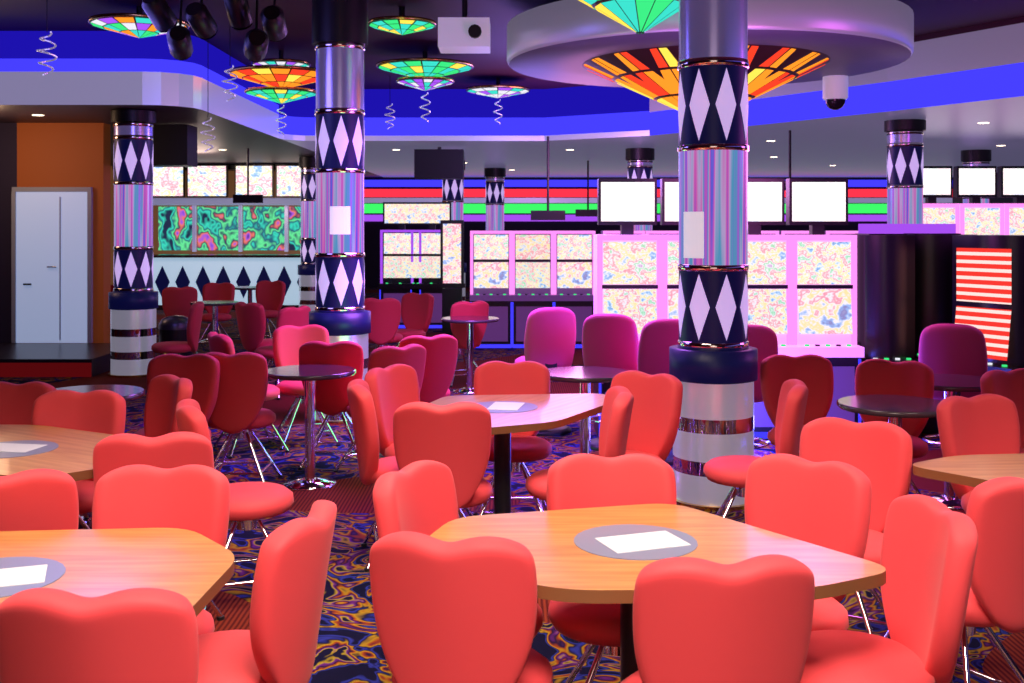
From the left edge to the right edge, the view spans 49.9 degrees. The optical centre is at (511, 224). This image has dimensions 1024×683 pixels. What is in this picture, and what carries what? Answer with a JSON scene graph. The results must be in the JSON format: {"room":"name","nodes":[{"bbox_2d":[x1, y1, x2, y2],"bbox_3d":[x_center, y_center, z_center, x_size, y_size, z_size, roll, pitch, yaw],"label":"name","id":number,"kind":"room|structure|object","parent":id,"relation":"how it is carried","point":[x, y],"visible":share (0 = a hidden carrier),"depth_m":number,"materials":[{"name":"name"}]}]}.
{"room":"casino lounge","nodes":[
{"label":"casino lounge","id":0,"kind":"room"},
{"bbox_2d":[0,123,110,342],"bbox_3d":[-9.600,0.200,14.125,8.800,3.000,0.250,0,0,0],"label":"wall","id":1,"kind":"structure","parent":0,"point":[31,154],"depth_m":14.00,"materials":[{"name":"orange"}]},
{"bbox_2d":[11,187,92,342],"bbox_3d":[-5.830,0.507,13.940,1.010,1.974,0.080,0,0,0],"label":"door","id":2,"kind":"structure","parent":1,"relation":"in","point":[52,227],"depth_m":13.94,"materials":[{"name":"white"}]},
{"bbox_2d":[0,17,1023,176],"bbox_3d":[-1.000,-1.698,13.500,26.000,0.805,33.000,0,0,0],"label":"ceiling","id":3,"kind":"structure","parent":0,"point":[966,83],"depth_m":14.67,"materials":[{"name":"grey"}]},
{"bbox_2d":[113,124,196,166],"bbox_3d":[-4.600,-1.025,14.200,0.950,0.530,0.450,0,0,0],"label":"ceiling speaker","id":4,"kind":"object","parent":3,"relation":"attached to","point":[174,145],"visible":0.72,"depth_m":13.97,"materials":[{"name":"black plastic"}]},
{"bbox_2d":[153,167,185,197],"bbox_3d":[-7.203,-0.932,23.038,0.708,0.712,0.085,0,0,0],"label":"tv","id":5,"kind":"object","parent":3,"relation":"attached to","point":[169,182],"visible":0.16,"depth_m":22.99,"materials":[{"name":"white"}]},
{"bbox_2d":[187,163,227,197],"bbox_3d":[-6.377,-0.932,23.038,0.854,0.712,0.085,0,0,0],"label":"tv","id":6,"kind":"object","parent":3,"relation":"attached to","point":[203,181],"visible":0.94,"depth_m":22.99,"materials":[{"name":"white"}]},
{"bbox_2d":[235,163,273,197],"bbox_3d":[-5.394,-0.932,23.038,0.813,0.712,0.085,0,0,0],"label":"tv","id":7,"kind":"object","parent":3,"relation":"attached to","point":[261,177],"visible":0.92,"depth_m":22.99,"materials":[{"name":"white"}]},
{"bbox_2d":[276,163,300,197],"bbox_3d":[-4.569,-0.932,23.038,0.750,0.712,0.085,0,0,0],"label":"tv","id":8,"kind":"object","parent":3,"relation":"attached to","point":[288,177],"visible":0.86,"depth_m":22.99,"materials":[{"name":"black"}]},
{"bbox_2d":[414,147,463,179],"bbox_3d":[-1.200,-1.025,18.200,0.800,0.530,0.400,0,0,0],"label":"ceiling speaker","id":9,"kind":"object","parent":3,"relation":"attached to","point":[429,164],"visible":1,"depth_m":18.00,"materials":[{"name":"black plastic"}]},
{"bbox_2d":[233,130,790,219],"bbox_3d":[-0.554,-0.680,17.459,7.237,1.220,7.552,0,0,-18],"label":"poles","id":10,"kind":"object","parent":3,"relation":"attached to","point":[535,215],"visible":0.84,"depth_m":18.48,"materials":[{"name":"black metal"}]},
{"bbox_2d":[0,287,1023,682],"bbox_3d":[-1.000,1.700,13.500,26.000,0.001,33.000,0,0,0],"label":"floor","id":11,"kind":"structure","parent":0,"point":[349,649],"depth_m":6.12,"materials":[{"name":"carpet"}]},
{"bbox_2d":[0,381,56,424],"bbox_3d":[-2.535,1.250,5.414,0.464,0.899,0.542,0,0,0],"label":"chair","id":12,"kind":"object","parent":11,"relation":"on","point":[17,401],"visible":0.21,"depth_m":5.59,"materials":[{"name":"red fabric"}]},
{"bbox_2d":[0,469,78,530],"bbox_3d":[-1.698,1.250,3.802,0.464,0.899,0.542,0,0,-10],"label":"chair","id":13,"kind":"object","parent":11,"relation":"on","point":[33,499],"visible":0.41,"depth_m":3.58,"materials":[{"name":"red fabric"}]},
{"bbox_2d":[0,343,109,376],"bbox_3d":[-9.350,1.600,13.137,9.300,0.200,1.685,0,0,0],"label":"stage platform","id":14,"kind":"object","parent":11,"relation":"on","point":[16,359],"visible":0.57,"depth_m":12.45,"materials":[{"name":"grey"}]},
{"bbox_2d":[0,424,111,480],"bbox_3d":[-2.126,1.323,4.656,1.324,0.754,0.889,0,0,30],"label":"table","id":15,"kind":"object","parent":11,"relation":"on","point":[22,447],"visible":0.43,"depth_m":4.63,"materials":[{"name":"brown wood"}]},
{"bbox_2d":[31,390,125,528],"bbox_3d":[-2.091,1.250,5.132,0.464,0.899,0.542,0,0,0],"label":"chair","id":16,"kind":"object","parent":11,"relation":"on","point":[99,411],"visible":0.41,"depth_m":5.30,"materials":[{"name":"red fabric"}]},
{"bbox_2d":[0,588,198,682],"bbox_3d":[-0.926,1.250,2.634,0.464,0.899,0.542,0,0,0],"label":"chair","id":17,"kind":"object","parent":11,"relation":"on","point":[48,635],"visible":1,"depth_m":2.39,"materials":[{"name":"red fabric"}]},
{"bbox_2d":[0,528,234,616],"bbox_3d":[-1.419,1.323,2.990,1.271,0.754,0.924,0,0,0],"label":"table","id":18,"kind":"object","parent":11,"relation":"on","point":[81,562],"visible":0.66,"depth_m":3.10,"materials":[{"name":"brown wood"}]},
{"bbox_2d":[108,109,157,377],"bbox_3d":[-4.300,0.206,12.500,0.554,2.988,0.554,0,0,0],"label":"column","id":19,"kind":"structure","parent":11,"relation":"on","point":[133,301],"depth_m":12.31,"materials":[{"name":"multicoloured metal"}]},
{"bbox_2d":[87,374,192,526],"bbox_3d":[-1.949,1.250,5.688,0.542,0.899,0.464,0,0,-40],"label":"chair","id":20,"kind":"object","parent":11,"relation":"on","point":[164,392],"visible":0.41,"depth_m":5.84,"materials":[{"name":"red fabric"}]},
{"bbox_2d":[93,432,224,620],"bbox_3d":[-1.424,1.250,4.454,0.464,0.899,0.542,0,0,-10],"label":"chair","id":21,"kind":"object","parent":11,"relation":"on","point":[175,449],"visible":0.32,"depth_m":4.21,"materials":[{"name":"red fabric"}]},
{"bbox_2d":[92,464,229,634],"bbox_3d":[-1.158,1.250,3.456,0.464,0.899,0.542,0,0,0],"label":"chair","id":22,"kind":"object","parent":11,"relation":"on","point":[193,497],"visible":0.44,"depth_m":3.62,"materials":[{"name":"red fabric"}]},
{"bbox_2d":[134,354,219,437],"bbox_3d":[-2.035,1.250,6.633,0.464,0.899,0.542,0,0,0],"label":"chair","id":23,"kind":"object","parent":11,"relation":"on","point":[203,370],"visible":0.42,"depth_m":6.79,"materials":[{"name":"red fabric"}]},
{"bbox_2d":[151,301,203,354],"bbox_3d":[-3.472,1.250,11.400,0.542,0.899,0.464,0,0,-10],"label":"chair","id":24,"kind":"object","parent":11,"relation":"on","point":[195,315],"visible":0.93,"depth_m":11.25,"materials":[{"name":"red fabric"}]},
{"bbox_2d":[161,286,197,353],"bbox_3d":[-4.395,1.250,14.517,0.464,0.899,0.542,0,0,-20],"label":"chair","id":25,"kind":"object","parent":11,"relation":"on","point":[175,301],"visible":0.54,"depth_m":14.28,"materials":[{"name":"red fabric"}]},
{"bbox_2d":[111,165,300,284],"bbox_3d":[-6.250,0.206,22.800,5.500,2.988,2.400,0,0,0],"label":"wall","id":26,"kind":"structure","parent":11,"relation":"on","point":[186,225],"depth_m":23.95,"materials":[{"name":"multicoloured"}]},
{"bbox_2d":[198,282,234,346],"bbox_3d":[-4.079,1.250,15.116,0.464,0.899,0.542,0,0,0],"label":"chair","id":27,"kind":"object","parent":11,"relation":"on","point":[211,291],"visible":0.74,"depth_m":15.26,"materials":[{"name":"red fabric"}]},
{"bbox_2d":[153,254,300,309],"bbox_3d":[-5.775,1.150,22.270,3.750,1.100,0.720,0,0,0],"label":"bar counter","id":28,"kind":"object","parent":11,"relation":"on","point":[169,270],"depth_m":22.00,"materials":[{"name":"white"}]},
{"bbox_2d":[176,399,293,586],"bbox_3d":[-1.257,1.250,5.038,0.542,0.899,0.464,0,0,-20],"label":"chair","id":29,"kind":"object","parent":11,"relation":"on","point":[250,502],"visible":0.39,"depth_m":4.91,"materials":[{"name":"red fabric"}]},
{"bbox_2d":[206,352,282,481],"bbox_3d":[-1.774,1.250,7.157,0.464,0.899,0.542,0,0,0],"label":"chair","id":30,"kind":"object","parent":11,"relation":"on","point":[243,383],"visible":0.78,"depth_m":6.95,"materials":[{"name":"red fabric"}]},
{"bbox_2d":[208,331,289,458],"bbox_3d":[-2.006,1.250,8.287,0.542,0.899,0.464,0,0,-30],"label":"chair","id":31,"kind":"object","parent":11,"relation":"on","point":[222,343],"visible":0.41,"depth_m":8.15,"materials":[{"name":"red fabric"}]},
{"bbox_2d":[235,301,272,380],"bbox_3d":[-2.618,1.250,11.617,0.464,0.899,0.542,0,0,40],"label":"chair","id":32,"kind":"object","parent":11,"relation":"on","point":[251,318],"visible":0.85,"depth_m":11.40,"materials":[{"name":"red fabric"}]},
{"bbox_2d":[198,500,336,682],"bbox_3d":[-0.782,1.250,3.124,0.542,0.899,0.464,0,0,10],"label":"chair","id":33,"kind":"object","parent":11,"relation":"on","point":[280,643],"visible":0.99,"depth_m":2.97,"materials":[{"name":"red fabric"}]},
{"bbox_2d":[255,280,285,338],"bbox_3d":[-3.507,1.250,15.662,0.464,0.899,0.542,0,0,10],"label":"chair","id":34,"kind":"object","parent":11,"relation":"on","point":[271,295],"visible":0.8,"depth_m":15.81,"materials":[{"name":"red fabric"}]},
{"bbox_2d":[255,305,310,399],"bbox_3d":[-2.313,1.250,10.976,0.542,0.899,0.464,0,0,30],"label":"chair","id":35,"kind":"object","parent":11,"relation":"on","point":[294,316],"visible":0.41,"depth_m":10.79,"materials":[{"name":"red fabric"}]},
{"bbox_2d":[272,324,339,449],"bbox_3d":[-1.626,1.250,8.628,0.464,0.899,0.542,0,0,-20],"label":"chair","id":36,"kind":"object","parent":11,"relation":"on","point":[287,340],"visible":0.56,"depth_m":8.72,"materials":[{"name":"red fabric"}]},
{"bbox_2d":[298,157,315,310],"bbox_3d":[-3.818,0.206,21.000,0.554,2.988,0.554,0,0,0],"label":"column","id":37,"kind":"structure","parent":11,"relation":"on","point":[306,270],"depth_m":20.79,"materials":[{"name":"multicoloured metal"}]},
{"bbox_2d":[268,364,355,490],"bbox_3d":[-1.323,1.325,7.207,0.600,0.750,0.600,0,0,0],"label":"table","id":38,"kind":"object","parent":11,"relation":"on","point":[309,373],"visible":0.9,"depth_m":7.17,"materials":[{"name":"grey"}]},
{"bbox_2d":[298,341,363,469],"bbox_3d":[-1.256,1.250,7.824,0.464,0.899,0.542,0,0,0],"label":"chair","id":39,"kind":"object","parent":11,"relation":"on","point":[331,397],"visible":0.76,"depth_m":7.61,"materials":[{"name":"red fabric"}]},
{"bbox_2d":[309,0,370,423],"bbox_3d":[-1.510,-0.200,9.660,0.554,3.800,0.554,0,0,0],"label":"column","id":40,"kind":"structure","parent":11,"relation":"on","point":[339,27],"depth_m":9.48,"materials":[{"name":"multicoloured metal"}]},
{"bbox_2d":[347,379,398,571],"bbox_3d":[-0.573,1.250,5.648,0.542,0.899,0.464,0,0,-10],"label":"chair","id":41,"kind":"object","parent":11,"relation":"on","point":[361,404],"visible":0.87,"depth_m":5.46,"materials":[{"name":"red fabric"}]},
{"bbox_2d":[334,344,425,471],"bbox_3d":[-0.884,1.250,7.516,0.464,0.899,0.542,0,0,-40],"label":"chair","id":42,"kind":"object","parent":11,"relation":"on","point":[413,355],"visible":0.4,"depth_m":7.33,"materials":[{"name":"red fabric"}]},
{"bbox_2d":[364,298,402,348],"bbox_3d":[-1.450,1.250,12.316,0.464,0.899,0.542,0,0,0],"label":"chair","id":43,"kind":"object","parent":11,"relation":"on","point":[386,312],"visible":0.77,"depth_m":12.09,"materials":[{"name":"red fabric"}]},
{"bbox_2d":[379,202,421,328],"bbox_3d":[-1.833,0.660,18.258,0.680,2.080,0.635,0,0,0],"label":"machine","id":44,"kind":"object","parent":11,"relation":"on","point":[397,269],"visible":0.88,"depth_m":18.14,"materials":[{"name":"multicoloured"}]},
{"bbox_2d":[396,293,433,346],"bbox_3d":[-1.203,1.250,12.800,0.464,0.899,0.542,0,0,30],"label":"chair","id":45,"kind":"object","parent":11,"relation":"on","point":[416,309],"visible":0.83,"depth_m":12.92,"materials":[{"name":"red fabric"}]},
{"bbox_2d":[364,364,473,533],"bbox_3d":[-0.523,1.250,6.147,0.542,0.899,0.464,0,0,30],"label":"chair","id":46,"kind":"object","parent":11,"relation":"on","point":[391,387],"visible":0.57,"depth_m":6.18,"materials":[{"name":"red fabric"}]},
{"bbox_2d":[399,334,457,402],"bbox_3d":[-0.677,1.250,8.236,0.464,0.899,0.542,0,0,-20],"label":"chair","id":47,"kind":"object","parent":11,"relation":"on","point":[442,349],"visible":0.53,"depth_m":8.03,"materials":[{"name":"red fabric"}]},
{"bbox_2d":[410,202,450,328],"bbox_3d":[-1.325,0.660,18.258,0.680,2.080,0.635,0,0,0],"label":"machine","id":48,"kind":"object","parent":11,"relation":"on","point":[430,213],"visible":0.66,"depth_m":18.14,"materials":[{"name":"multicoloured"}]},
{"bbox_2d":[393,402,492,517],"bbox_3d":[-0.318,1.250,5.198,0.464,0.899,0.542,0,0,0],"label":"chair","id":49,"kind":"object","parent":11,"relation":"on","point":[457,436],"visible":0.64,"depth_m":4.97,"materials":[{"name":"red fabric"}]},
{"bbox_2d":[440,220,463,334],"bbox_3d":[-0.927,0.812,17.060,0.360,1.775,0.250,0,0,0],"label":"machine","id":50,"kind":"object","parent":11,"relation":"on","point":[451,231],"visible":0.82,"depth_m":17.00,"materials":[{"name":"black"}]},
{"bbox_2d":[373,460,542,638],"bbox_3d":[-0.152,1.250,3.554,0.542,0.899,0.464,0,0,25],"label":"chair","id":51,"kind":"object","parent":11,"relation":"on","point":[420,497],"visible":0.4,"depth_m":3.64,"materials":[{"name":"red fabric"}]},
{"bbox_2d":[369,531,552,682],"bbox_3d":[-0.119,1.250,3.055,0.464,0.899,0.542,0,0,12],"label":"chair","id":52,"kind":"object","parent":11,"relation":"on","point":[462,611],"visible":1,"depth_m":2.82,"materials":[{"name":"red fabric"}]},
{"bbox_2d":[450,301,488,386],"bbox_3d":[-0.537,1.250,11.795,0.464,0.899,0.542,0,0,-30],"label":"chair","id":53,"kind":"object","parent":11,"relation":"on","point":[462,308],"visible":0.67,"depth_m":11.58,"materials":[{"name":"red fabric"}]},
{"bbox_2d":[441,316,498,393],"bbox_3d":[-0.429,1.325,11.237,0.600,0.750,0.600,0,0,0],"label":"table","id":54,"kind":"object","parent":11,"relation":"on","point":[469,320],"visible":0.88,"depth_m":11.20,"materials":[{"name":"grey"}]},
{"bbox_2d":[470,231,511,348],"bbox_3d":[-0.288,0.890,15.348,0.580,1.620,0.635,0,0,0],"label":"machine","id":55,"kind":"object","parent":11,"relation":"on","point":[490,251],"visible":0.94,"depth_m":15.21,"materials":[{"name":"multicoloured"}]},
{"bbox_2d":[484,168,505,230],"bbox_3d":[-0.386,0.206,25.000,0.554,2.988,0.554,0,0,0],"label":"column","id":56,"kind":"structure","parent":11,"relation":"on","point":[494,177],"depth_m":24.81,"materials":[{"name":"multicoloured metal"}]},
{"bbox_2d":[472,361,551,515],"bbox_3d":[0.000,1.250,6.269,0.464,0.899,0.542,0,0,0],"label":"chair","id":57,"kind":"object","parent":11,"relation":"on","point":[491,377],"visible":0.59,"depth_m":6.42,"materials":[{"name":"red fabric"}]},
{"bbox_2d":[431,393,604,513],"bbox_3d":[-0.054,1.323,5.746,0.889,0.754,1.324,0,0,30],"label":"table","id":58,"kind":"object","parent":11,"relation":"on","point":[509,414],"visible":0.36,"depth_m":5.70,"materials":[{"name":"brown wood"}]},
{"bbox_2d":[512,231,553,348],"bbox_3d":[0.288,0.890,15.348,0.580,1.620,0.635,0,0,0],"label":"machine","id":59,"kind":"object","parent":11,"relation":"on","point":[532,251],"visible":0.91,"depth_m":15.21,"materials":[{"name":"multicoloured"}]},
{"bbox_2d":[515,307,575,435],"bbox_3d":[0.262,1.179,9.048,0.480,1.041,0.567,0,0,-15],"label":"chair","id":60,"kind":"object","parent":11,"relation":"on","point":[550,332],"visible":0.73,"depth_m":8.82,"materials":[{"name":"pink fabric"}]},
{"bbox_2d":[554,231,595,348],"bbox_3d":[0.865,0.890,15.348,0.580,1.620,0.635,0,0,0],"label":"machine","id":61,"kind":"object","parent":11,"relation":"on","point":[573,250],"visible":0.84,"depth_m":15.21,"materials":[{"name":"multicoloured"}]},
{"bbox_2d":[525,386,633,500],"bbox_3d":[0.320,1.250,5.362,0.542,0.899,0.464,0,0,0],"label":"chair","id":62,"kind":"object","parent":11,"relation":"on","point":[618,400],"visible":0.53,"depth_m":5.21,"materials":[{"name":"red fabric"}]},
{"bbox_2d":[548,366,626,453],"bbox_3d":[0.472,1.325,7.109,0.600,0.750,0.600,0,0,0],"label":"table","id":63,"kind":"object","parent":11,"relation":"on","point":[584,375],"visible":0.37,"depth_m":7.08,"materials":[{"name":"grey"}]},
{"bbox_2d":[582,313,638,450],"bbox_3d":[0.784,1.179,8.415,0.480,1.041,0.567,0,0,15],"label":"chair","id":64,"kind":"object","parent":11,"relation":"on","point":[608,340],"visible":0.58,"depth_m":8.18,"materials":[{"name":"pink fabric"}]},
{"bbox_2d":[546,453,676,682],"bbox_3d":[0.344,1.250,3.634,0.464,0.899,0.542,0,0,0],"label":"chair","id":65,"kind":"object","parent":11,"relation":"on","point":[583,480],"visible":0.42,"depth_m":3.79,"materials":[{"name":"red fabric"}]},
{"bbox_2d":[593,178,661,437],"bbox_3d":[0.945,0.660,8.947,0.520,2.080,0.635,0,0,0],"label":"machine","id":66,"kind":"object","parent":11,"relation":"on","point":[627,265],"visible":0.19,"depth_m":8.83,"materials":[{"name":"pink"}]},
{"bbox_2d":[589,370,682,460],"bbox_3d":[0.610,1.250,5.829,0.464,0.899,0.542,0,0,40],"label":"chair","id":67,"kind":"object","parent":11,"relation":"on","point":[657,404],"visible":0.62,"depth_m":5.91,"materials":[{"name":"red fabric"}]},
{"bbox_2d":[625,148,654,230],"bbox_3d":[2.164,0.206,18.600,0.554,2.988,0.554,0,0,0],"label":"column","id":68,"kind":"structure","parent":11,"relation":"on","point":[639,160],"depth_m":18.41,"materials":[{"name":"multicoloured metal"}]},
{"bbox_2d":[430,504,885,682],"bbox_3d":[0.373,1.323,3.306,1.324,0.754,0.889,0,0,0],"label":"table","id":69,"kind":"object","parent":11,"relation":"on","point":[595,555],"visible":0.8,"depth_m":3.26,"materials":[{"name":"brown wood"}]},
{"bbox_2d":[637,319,678,465],"bbox_3d":[1.068,1.179,7.963,0.480,1.041,0.567,0,0,-10],"label":"chair","id":70,"kind":"object","parent":11,"relation":"on","point":[656,337],"visible":0.34,"depth_m":7.71,"materials":[{"name":"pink fabric"}]},
{"bbox_2d":[660,178,678,318],"bbox_3d":[1.465,0.660,8.947,0.520,2.080,0.635,0,0,0],"label":"machine","id":71,"kind":"object","parent":11,"relation":"on","point":[669,187],"visible":0.06,"depth_m":8.83,"materials":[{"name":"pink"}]},
{"bbox_2d":[669,0,757,511],"bbox_3d":[1.243,-0.200,6.800,0.554,3.800,0.554,0,0,0],"label":"column","id":72,"kind":"structure","parent":11,"relation":"on","point":[713,359],"depth_m":6.61,"materials":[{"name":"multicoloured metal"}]},
{"bbox_2d":[684,212,703,257],"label":"sign","id":73,"kind":"object","parent":72,"relation":"attached to","point":[693,231],"depth_m":6.64,"materials":[{"name":"white"}]},
{"bbox_2d":[621,554,814,682],"bbox_3d":[0.503,1.250,2.870,0.464,0.899,0.542,0,0,-5],"label":"chair","id":74,"kind":"object","parent":11,"relation":"on","point":[696,620],"visible":1,"depth_m":2.63,"materials":[{"name":"red fabric"}]},
{"bbox_2d":[703,379,807,517],"bbox_3d":[1.241,1.250,5.648,0.542,0.899,0.464,0,0,10],"label":"chair","id":75,"kind":"object","parent":11,"relation":"on","point":[729,470],"visible":0.66,"depth_m":5.50,"materials":[{"name":"red fabric"}]},
{"bbox_2d":[748,325,777,448],"bbox_3d":[1.557,1.179,7.514,0.480,1.041,0.567,0,0,0],"label":"chair","id":76,"kind":"object","parent":11,"relation":"on","point":[763,338],"visible":0.26,"depth_m":7.26,"materials":[{"name":"pink fabric"}]},
{"bbox_2d":[748,178,797,439],"bbox_3d":[1.985,0.660,8.947,0.520,2.080,0.635,0,0,0],"label":"machine","id":77,"kind":"object","parent":11,"relation":"on","point":[769,256],"visible":0.27,"depth_m":8.83,"materials":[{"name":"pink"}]},
{"bbox_2d":[760,354,833,456],"bbox_3d":[1.754,1.250,6.594,0.464,0.899,0.542,0,0,0],"label":"chair","id":78,"kind":"object","parent":11,"relation":"on","point":[816,371],"visible":0.45,"depth_m":6.75,"materials":[{"name":"red fabric"}]},
{"bbox_2d":[744,453,871,630],"bbox_3d":[0.890,1.250,3.619,0.464,0.899,0.542,0,0,40],"label":"chair","id":79,"kind":"object","parent":11,"relation":"on","point":[827,504],"visible":0.57,"depth_m":3.73,"materials":[{"name":"red fabric"}]},
{"bbox_2d":[786,178,863,422],"bbox_3d":[2.505,0.660,8.947,0.520,2.080,0.635,0,0,0],"label":"machine","id":80,"kind":"object","parent":11,"relation":"on","point":[824,267],"visible":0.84,"depth_m":8.83,"materials":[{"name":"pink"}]},
{"bbox_2d":[799,417,912,637],"bbox_3d":[1.312,1.250,4.345,0.464,0.899,0.542,0,0,30],"label":"chair","id":81,"kind":"object","parent":11,"relation":"on","point":[883,451],"visible":0.48,"depth_m":4.44,"materials":[{"name":"red fabric"}]},
{"bbox_2d":[846,224,920,437],"bbox_3d":[3.020,0.845,8.980,0.440,1.710,0.660,0,0,0],"label":"machine","id":82,"kind":"object","parent":11,"relation":"on","point":[885,254],"visible":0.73,"depth_m":8.76,"materials":[{"name":"black"}]},
{"bbox_2d":[800,494,977,682],"bbox_3d":[1.012,1.250,3.134,0.542,0.899,0.464,0,0,-5],"label":"chair","id":83,"kind":"object","parent":11,"relation":"on","point":[929,549],"visible":0.98,"depth_m":3.10,"materials":[{"name":"red fabric"}]},
{"bbox_2d":[837,395,940,427],"bbox_3d":[2.044,1.325,5.871,0.600,0.750,0.600,0,0,0],"label":"table","id":84,"kind":"object","parent":11,"relation":"on","point":[894,407],"visible":0.41,"depth_m":5.80,"materials":[{"name":"grey"}]},
{"bbox_2d":[855,359,933,494],"bbox_3d":[2.170,1.250,6.354,0.464,0.899,0.542,0,0,30],"label":"chair","id":85,"kind":"object","parent":11,"relation":"on","point":[872,376],"visible":0.53,"depth_m":6.49,"materials":[{"name":"red fabric"}]},
{"bbox_2d":[884,119,925,223],"bbox_3d":[4.859,0.206,13.600,0.554,2.988,0.554,0,0,0],"label":"column","id":86,"kind":"structure","parent":11,"relation":"on","point":[905,144],"depth_m":13.41,"materials":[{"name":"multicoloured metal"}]},
{"bbox_2d":[904,224,972,433],"bbox_3d":[3.474,0.845,9.336,0.660,1.710,0.660,0,0,-28],"label":"machine","id":87,"kind":"object","parent":11,"relation":"on","point":[933,242],"visible":0.23,"depth_m":9.04,"materials":[{"name":"black"}]},
{"bbox_2d":[923,166,959,232],"bbox_3d":[6.420,0.400,16.747,0.650,2.600,0.794,0,0,0],"label":"machine","id":88,"kind":"object","parent":11,"relation":"on","point":[937,180],"visible":0.1,"depth_m":16.79,"materials":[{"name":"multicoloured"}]},
{"bbox_2d":[918,323,987,445],"bbox_3d":[3.042,1.179,7.566,0.480,1.041,0.567,0,0,25],"label":"chair","id":89,"kind":"object","parent":11,"relation":"on","point":[960,349],"visible":0.57,"depth_m":7.33,"materials":[{"name":"pink fabric"}]},
{"bbox_2d":[925,374,980,509],"bbox_3d":[2.684,1.325,6.742,0.600,0.750,0.600,0,0,0],"label":"table","id":90,"kind":"object","parent":11,"relation":"on","point":[950,384],"visible":0.41,"depth_m":6.68,"materials":[{"name":"grey"}]},
{"bbox_2d":[913,453,1023,486],"bbox_3d":[2.268,1.323,4.144,1.324,0.754,0.889,0,0,-5],"label":"table","id":91,"kind":"object","parent":11,"relation":"on","point":[968,470],"visible":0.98,"depth_m":4.31,"materials":[{"name":"brown wood"}]},
{"bbox_2d":[936,394,1019,512],"bbox_3d":[2.244,1.250,4.983,0.464,0.899,0.542,0,0,-20],"label":"chair","id":92,"kind":"object","parent":11,"relation":"on","point":[982,423],"visible":0.53,"depth_m":5.15,"materials":[{"name":"red fabric"}]},
{"bbox_2d":[953,166,1003,234],"bbox_3d":[7.095,0.400,16.747,0.650,2.600,0.794,0,0,0],"label":"machine","id":93,"kind":"object","parent":11,"relation":"on","point":[973,182],"visible":0.16,"depth_m":16.79,"materials":[{"name":"plastic"}]},
{"bbox_2d":[950,477,1023,682],"bbox_3d":[1.554,1.250,3.731,0.464,0.899,0.542,0,0,-30],"label":"chair","id":94,"kind":"object","parent":11,"relation":"on","point":[995,506],"visible":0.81,"depth_m":3.48,"materials":[{"name":"red fabric"}]},
{"bbox_2d":[952,235,1023,371],"bbox_3d":[3.844,0.890,8.606,0.660,1.620,0.660,0,0,-28],"label":"machine","id":95,"kind":"object","parent":11,"relation":"on","point":[988,270],"visible":0.41,"depth_m":8.41,"materials":[{"name":"black"}]},
{"bbox_2d":[980,368,1023,453],"bbox_3d":[2.842,1.250,5.912,0.464,0.899,0.542,0,0,-20],"label":"chair","id":96,"kind":"object","parent":11,"relation":"on","point":[1010,384],"visible":0.38,"depth_m":6.07,"materials":[{"name":"red fabric"}]},
{"bbox_2d":[997,166,1023,234],"bbox_3d":[7.770,0.400,16.747,0.650,2.600,0.794,0,0,0],"label":"machine","id":97,"kind":"object","parent":11,"relation":"on","point":[1010,179],"visible":0.23,"depth_m":16.79,"materials":[{"name":"plastic"}]},
{"bbox_2d":[0,0,1023,88],"bbox_3d":[-1.000,-2.100,13.500,26.000,0.001,33.000,0,0,0],"label":"ceiling","id":98,"kind":"structure","parent":0,"point":[930,16],"depth_m":11.35,"materials":[{"name":"purple"}]},
{"bbox_2d":[88,6,189,37],"bbox_3d":[-3.590,-1.951,10.600,0.932,0.298,0.932,0,0,0],"label":"ceiling fixture","id":99,"kind":"object","parent":98,"relation":"attached to","point":[138,24],"visible":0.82,"depth_m":10.35,"materials":[{"name":"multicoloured glass"}]},
{"bbox_2d":[142,0,287,61],"bbox_3d":[-2.150,-1.645,7.954,1.216,0.910,0.294,0,0,0],"label":"light","id":100,"kind":"object","parent":98,"relation":"hanging from","point":[256,41],"depth_m":7.88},
{"bbox_2d":[226,50,315,134],"bbox_3d":[-2.780,-1.592,13.250,1.283,1.017,1.283,0,0,0],"label":"ceiling fixture","id":101,"kind":"object","parent":98,"relation":"attached to","point":[281,76],"visible":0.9,"depth_m":12.96,"materials":[{"name":"multicoloured glass"}]},
{"bbox_2d":[368,6,435,34],"bbox_3d":[-1.060,-1.966,10.600,0.662,0.268,0.662,0,0,0],"label":"ceiling fixture","id":102,"kind":"object","parent":98,"relation":"attached to","point":[401,24],"visible":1,"depth_m":10.44,"materials":[{"name":"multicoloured glass"}]},
{"bbox_2d":[376,51,473,121],"bbox_3d":[-1.050,-1.672,13.300,1.180,0.857,1.180,0,0,0],"label":"ceiling fixture","id":103,"kind":"object","parent":98,"relation":"attached to","point":[425,73],"visible":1,"depth_m":13.04,"materials":[{"name":"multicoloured glass"}]},
{"bbox_2d":[438,0,489,53],"bbox_3d":[-0.430,-1.845,9.975,0.460,0.510,0.450,0,0,0],"label":"ceiling projector","id":104,"kind":"object","parent":98,"relation":"hanging from","point":[464,34],"depth_m":9.80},
{"bbox_2d":[579,0,678,33],"bbox_3d":[0.930,-1.744,7.980,1.780,0.712,1.780,0,0,0],"label":"ceiling fixture","id":105,"kind":"object","parent":98,"relation":"attached to","point":[639,16],"visible":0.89,"depth_m":7.83,"materials":[{"name":"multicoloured glass"}]},
{"bbox_2d":[507,0,913,86],"bbox_3d":[1.850,-1.825,10.600,3.800,0.550,3.800,0,0,0],"label":"ceiling canopy","id":106,"kind":"object","parent":98,"relation":"attached to","point":[552,41],"depth_m":9.34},
{"bbox_2d":[582,44,830,110],"bbox_3d":[1.850,-1.292,10.600,2.443,0.587,2.443,0,0,0],"label":"ceiling lamp","id":107,"kind":"object","parent":106,"relation":"attached to","point":[652,73],"depth_m":10.02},
{"bbox_2d":[364,177,951,286],"bbox_3d":[-1.000,-0.200,29.985,26.000,3.800,0.030,0,0,0],"label":"wall","id":108,"kind":"structure","parent":0,"point":[867,196],"depth_m":30.00,"materials":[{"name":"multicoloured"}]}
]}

